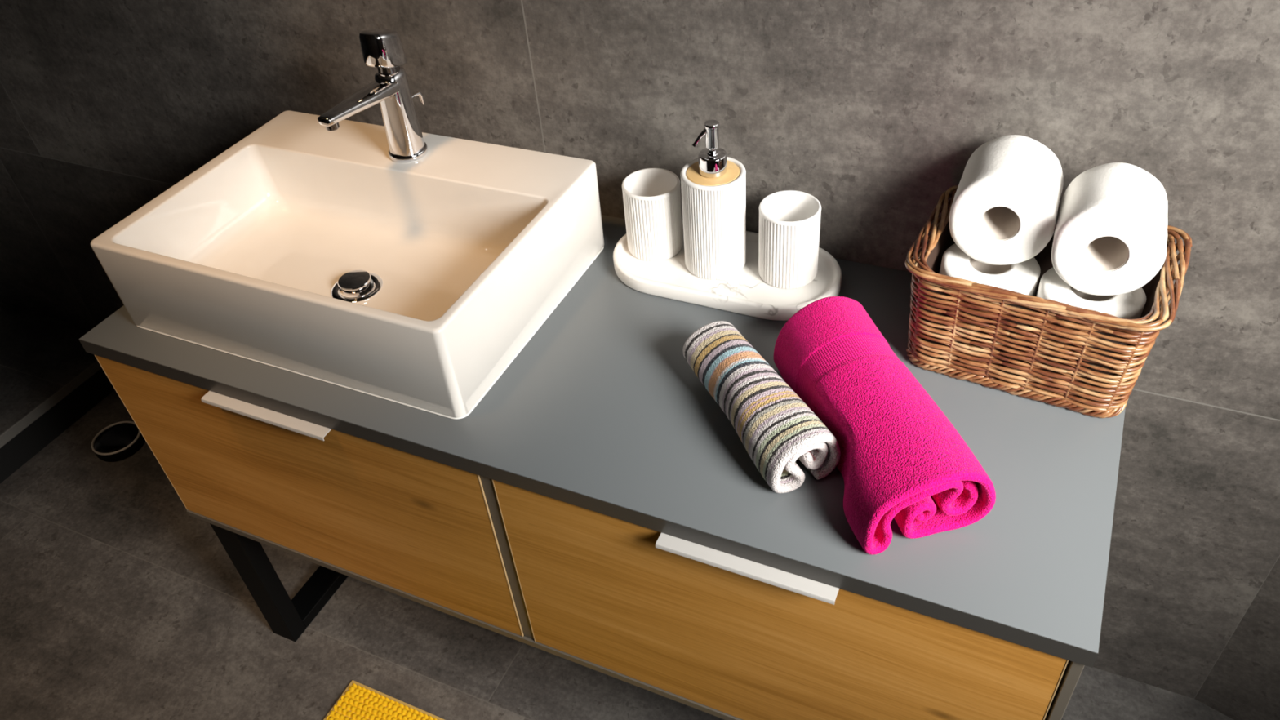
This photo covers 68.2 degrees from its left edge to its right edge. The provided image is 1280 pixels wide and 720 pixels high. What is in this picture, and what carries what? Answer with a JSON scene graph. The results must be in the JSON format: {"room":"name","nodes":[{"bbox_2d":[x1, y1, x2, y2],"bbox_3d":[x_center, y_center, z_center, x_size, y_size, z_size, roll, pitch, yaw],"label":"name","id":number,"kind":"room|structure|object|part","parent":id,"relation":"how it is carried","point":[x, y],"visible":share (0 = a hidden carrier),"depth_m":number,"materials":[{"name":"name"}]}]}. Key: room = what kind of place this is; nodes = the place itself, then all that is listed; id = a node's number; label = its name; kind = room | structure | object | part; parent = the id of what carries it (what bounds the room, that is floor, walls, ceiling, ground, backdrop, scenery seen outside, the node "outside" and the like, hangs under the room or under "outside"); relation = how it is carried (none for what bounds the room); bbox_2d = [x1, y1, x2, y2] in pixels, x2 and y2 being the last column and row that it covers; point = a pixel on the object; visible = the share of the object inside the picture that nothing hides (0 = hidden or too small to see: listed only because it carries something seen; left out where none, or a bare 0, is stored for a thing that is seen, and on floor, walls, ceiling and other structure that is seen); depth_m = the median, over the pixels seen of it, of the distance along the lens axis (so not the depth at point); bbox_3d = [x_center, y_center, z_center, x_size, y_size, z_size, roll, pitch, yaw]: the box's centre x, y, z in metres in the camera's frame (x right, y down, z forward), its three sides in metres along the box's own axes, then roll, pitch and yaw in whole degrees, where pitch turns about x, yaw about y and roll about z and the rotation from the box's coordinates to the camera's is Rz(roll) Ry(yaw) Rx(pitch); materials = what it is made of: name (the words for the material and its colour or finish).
{"room":"bathroom","nodes":[
{"label":"bathroom","id":0,"kind":"room"},
{"bbox_2d":[0,302,102,448],"bbox_3d":[-2.117,0.590,1.577,0.960,0.025,2.371,14,45,21],"label":"shower floor","id":1,"kind":"structure","parent":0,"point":[43,359],"depth_m":2.13,"materials":[{"name":"tile"}]},
{"bbox_2d":[0,390,1232,719],"bbox_3d":[-0.787,1.011,1.143,4.070,0.100,2.571,14,45,21],"label":"floor","id":2,"kind":"structure","parent":0,"point":[117,602],"depth_m":1.65,"materials":[{"name":"tile"}]},
{"bbox_2d":[91,421,144,462],"bbox_3d":[-1.125,0.175,2.040,0.101,0.030,0.101,14,45,21],"label":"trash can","id":3,"kind":"object","parent":2,"relation":"on","point":[118,441],"visible":0.92,"depth_m":2.02,"materials":[{"name":"metal"}]},
{"bbox_2d":[323,680,444,719],"bbox_3d":[-0.289,0.721,1.332,0.600,0.014,0.400,14,45,21],"label":"bath mat","id":4,"kind":"object","parent":2,"relation":"on","point":[358,701],"visible":1,"depth_m":1.53,"materials":[{"name":"yellow fabric"}]},
{"bbox_2d":[79,214,1125,719],"bbox_3d":[-0.050,0.223,1.364,1.200,0.686,0.485,14,45,21],"label":"vanity unit","id":5,"kind":"object","parent":2,"relation":"on","point":[597,508],"visible":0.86,"depth_m":1.02,"materials":[{"name":"grey laminate"}]},
{"bbox_3d":[-0.438,0.064,1.105,0.185,0.006,0.018,14,45,21],"label":"handle","id":6,"kind":"part","parent":5,"relation":"part of","materials":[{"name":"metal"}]},
{"bbox_3d":[-0.548,0.228,1.678,0.050,0.341,0.415,14,45,21],"label":"leg frame","id":7,"kind":"part","parent":5,"relation":"part of","materials":[{"name":"black metal"}]},
{"bbox_3d":[-0.422,0.167,1.218,0.583,0.310,0.018,14,45,21],"label":"drawer","id":8,"kind":"part","parent":5,"relation":"part of","materials":[{"name":"brown wood"}]},
{"bbox_2d":[90,110,604,419],"bbox_3d":[-0.353,-0.148,1.203,0.509,0.128,0.362,14,45,21],"label":"washbasin","id":9,"kind":"object","parent":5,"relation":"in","point":[301,247],"visible":1,"depth_m":1.18,"materials":[{"name":"white ceramic"}]},
{"bbox_2d":[317,28,428,163],"bbox_3d":[-0.327,-0.308,1.157,0.051,0.169,0.170,14,45,21],"label":"faucet","id":10,"kind":"object","parent":9,"relation":"on","point":[383,50],"visible":1,"depth_m":1.16,"materials":[{"name":"silver metal"}]},
{"bbox_3d":[-0.336,-0.308,1.135,0.034,0.027,0.133,14,45,21],"label":"spout","id":11,"kind":"part","parent":10,"relation":"part of","materials":[{"name":"silver metal"}]},
{"bbox_3d":[-0.313,-0.378,1.149,0.040,0.055,0.052,14,45,21],"label":"lever handle","id":12,"kind":"part","parent":10,"relation":"part of","materials":[{"name":"silver metal"}]},
{"bbox_3d":[-0.289,-0.335,1.219,0.006,0.019,0.024,31,53,34],"label":"drain knob","id":13,"kind":"part","parent":10,"relation":"part of","materials":[{"name":"silver metal"}]},
{"bbox_2d":[613,219,841,320],"bbox_3d":[0.107,-0.118,1.198,0.296,0.020,0.147,14,45,21],"label":"marble tray","id":14,"kind":"object","parent":5,"relation":"on","point":[745,292],"visible":0.63,"depth_m":1.17,"materials":[{"name":"white stone"}]},
{"bbox_2d":[622,168,683,261],"bbox_3d":[0.017,-0.185,1.209,0.073,0.096,0.073,14,45,21],"label":"tumbler","id":15,"kind":"object","parent":14,"relation":"on","point":[651,197],"visible":1,"depth_m":1.19,"materials":[{"name":"white ceramic"}]},
{"bbox_2d":[680,120,746,279],"bbox_3d":[0.089,-0.197,1.139,0.077,0.195,0.077,14,45,21],"label":"soap dispenser","id":16,"kind":"object","parent":14,"relation":"on","point":[713,184],"visible":1,"depth_m":1.12,"materials":[{"name":"white ceramic"}]},
{"bbox_3d":[0.086,-0.221,1.118,0.064,0.005,0.064,-31,47,-27],"label":"bamboo lid","id":17,"kind":"part","parent":16,"relation":"part of","materials":[{"name":"beige wood"}]},
{"bbox_2d":[758,190,821,288],"bbox_3d":[0.180,-0.145,1.145,0.073,0.096,0.073,-2,41,4],"label":"tumbler","id":18,"kind":"object","parent":14,"relation":"on","point":[789,220],"visible":1,"depth_m":1.13,"materials":[{"name":"white ceramic"}]},
{"bbox_3d":[0.099,0.195,0.894,0.177,0.006,0.018,14,45,21],"label":"handle","id":19,"kind":"part","parent":5,"relation":"part of","materials":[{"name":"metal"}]},
{"bbox_2d":[682,320,840,493],"bbox_3d":[0.118,0.041,0.978,0.078,0.067,0.210,-20,43,-16],"label":"rolled towel","id":20,"kind":"object","parent":5,"relation":"on","point":[775,426],"visible":1,"depth_m":0.93,"materials":[{"name":"multicoloured fabric"}]},
{"bbox_3d":[0.117,0.299,1.006,0.570,0.310,0.018,14,45,21],"label":"drawer","id":21,"kind":"part","parent":5,"relation":"part of","materials":[{"name":"brown wood"}]},
{"bbox_2d":[773,296,995,555],"bbox_3d":[0.229,0.051,0.938,0.127,0.089,0.273,-12,41,-7],"label":"rolled towel","id":22,"kind":"object","parent":5,"relation":"on","point":[902,459],"visible":0.97,"depth_m":0.87,"materials":[{"name":"pink fabric"}]},
{"bbox_2d":[904,185,1192,417],"bbox_3d":[0.423,-0.066,1.012,0.255,0.139,0.186,18,46,24],"label":"wicker basket","id":23,"kind":"object","parent":5,"relation":"on","point":[1051,352],"visible":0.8,"depth_m":0.96,"materials":[{"name":"brown wicker"}]},
{"bbox_2d":[939,243,1040,296],"bbox_3d":[0.376,-0.066,1.036,0.101,0.101,0.101,14,45,21],"label":"toilet roll","id":24,"kind":"object","parent":23,"relation":"in","point":[1023,277],"visible":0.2,"depth_m":0.99,"materials":[{"name":"white paper"}]},
{"bbox_2d":[949,134,1063,265],"bbox_3d":[0.384,-0.167,0.991,0.103,0.108,0.093,13,44,20],"label":"toilet roll","id":25,"kind":"object","parent":24,"relation":"on","point":[1005,206],"visible":1,"depth_m":0.96,"materials":[{"name":"white paper"}]},
{"bbox_2d":[1035,266,1146,319],"bbox_3d":[0.462,-0.035,0.991,0.101,0.101,0.101,14,45,21],"label":"toilet roll","id":26,"kind":"object","parent":23,"relation":"in","point":[1130,305],"visible":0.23,"depth_m":0.95,"materials":[{"name":"white paper"}]},
{"bbox_2d":[1051,162,1168,295],"bbox_3d":[0.468,-0.130,0.941,0.100,0.105,0.090,13,44,20],"label":"toilet roll","id":27,"kind":"object","parent":26,"relation":"on","point":[1110,234],"visible":1,"depth_m":0.91,"materials":[{"name":"white paper"}]},
{"bbox_2d":[0,0,1279,698],"bbox_3d":[-0.715,-0.795,1.283,3.299,2.420,0.120,14,45,21],"label":"wall","id":28,"kind":"structure","parent":0,"point":[872,110],"depth_m":1.17,"materials":[{"name":"tile"}]},
{"bbox_2d":[0,368,115,483],"bbox_3d":[-2.115,0.625,1.608,0.958,0.068,2.371,14,45,21],"label":"trim","id":29,"kind":"structure","parent":28,"relation":"attached to","point":[28,442],"depth_m":2.07,"materials":[{"name":"black"}]},
{"bbox_2d":[1194,555,1279,719],"bbox_3d":[1.063,-0.290,0.503,0.700,2.420,0.120,26,50,32],"label":"wall","id":30,"kind":"structure","parent":0,"point":[1243,683],"depth_m":1.34,"materials":[{"name":"tile"}]}
]}

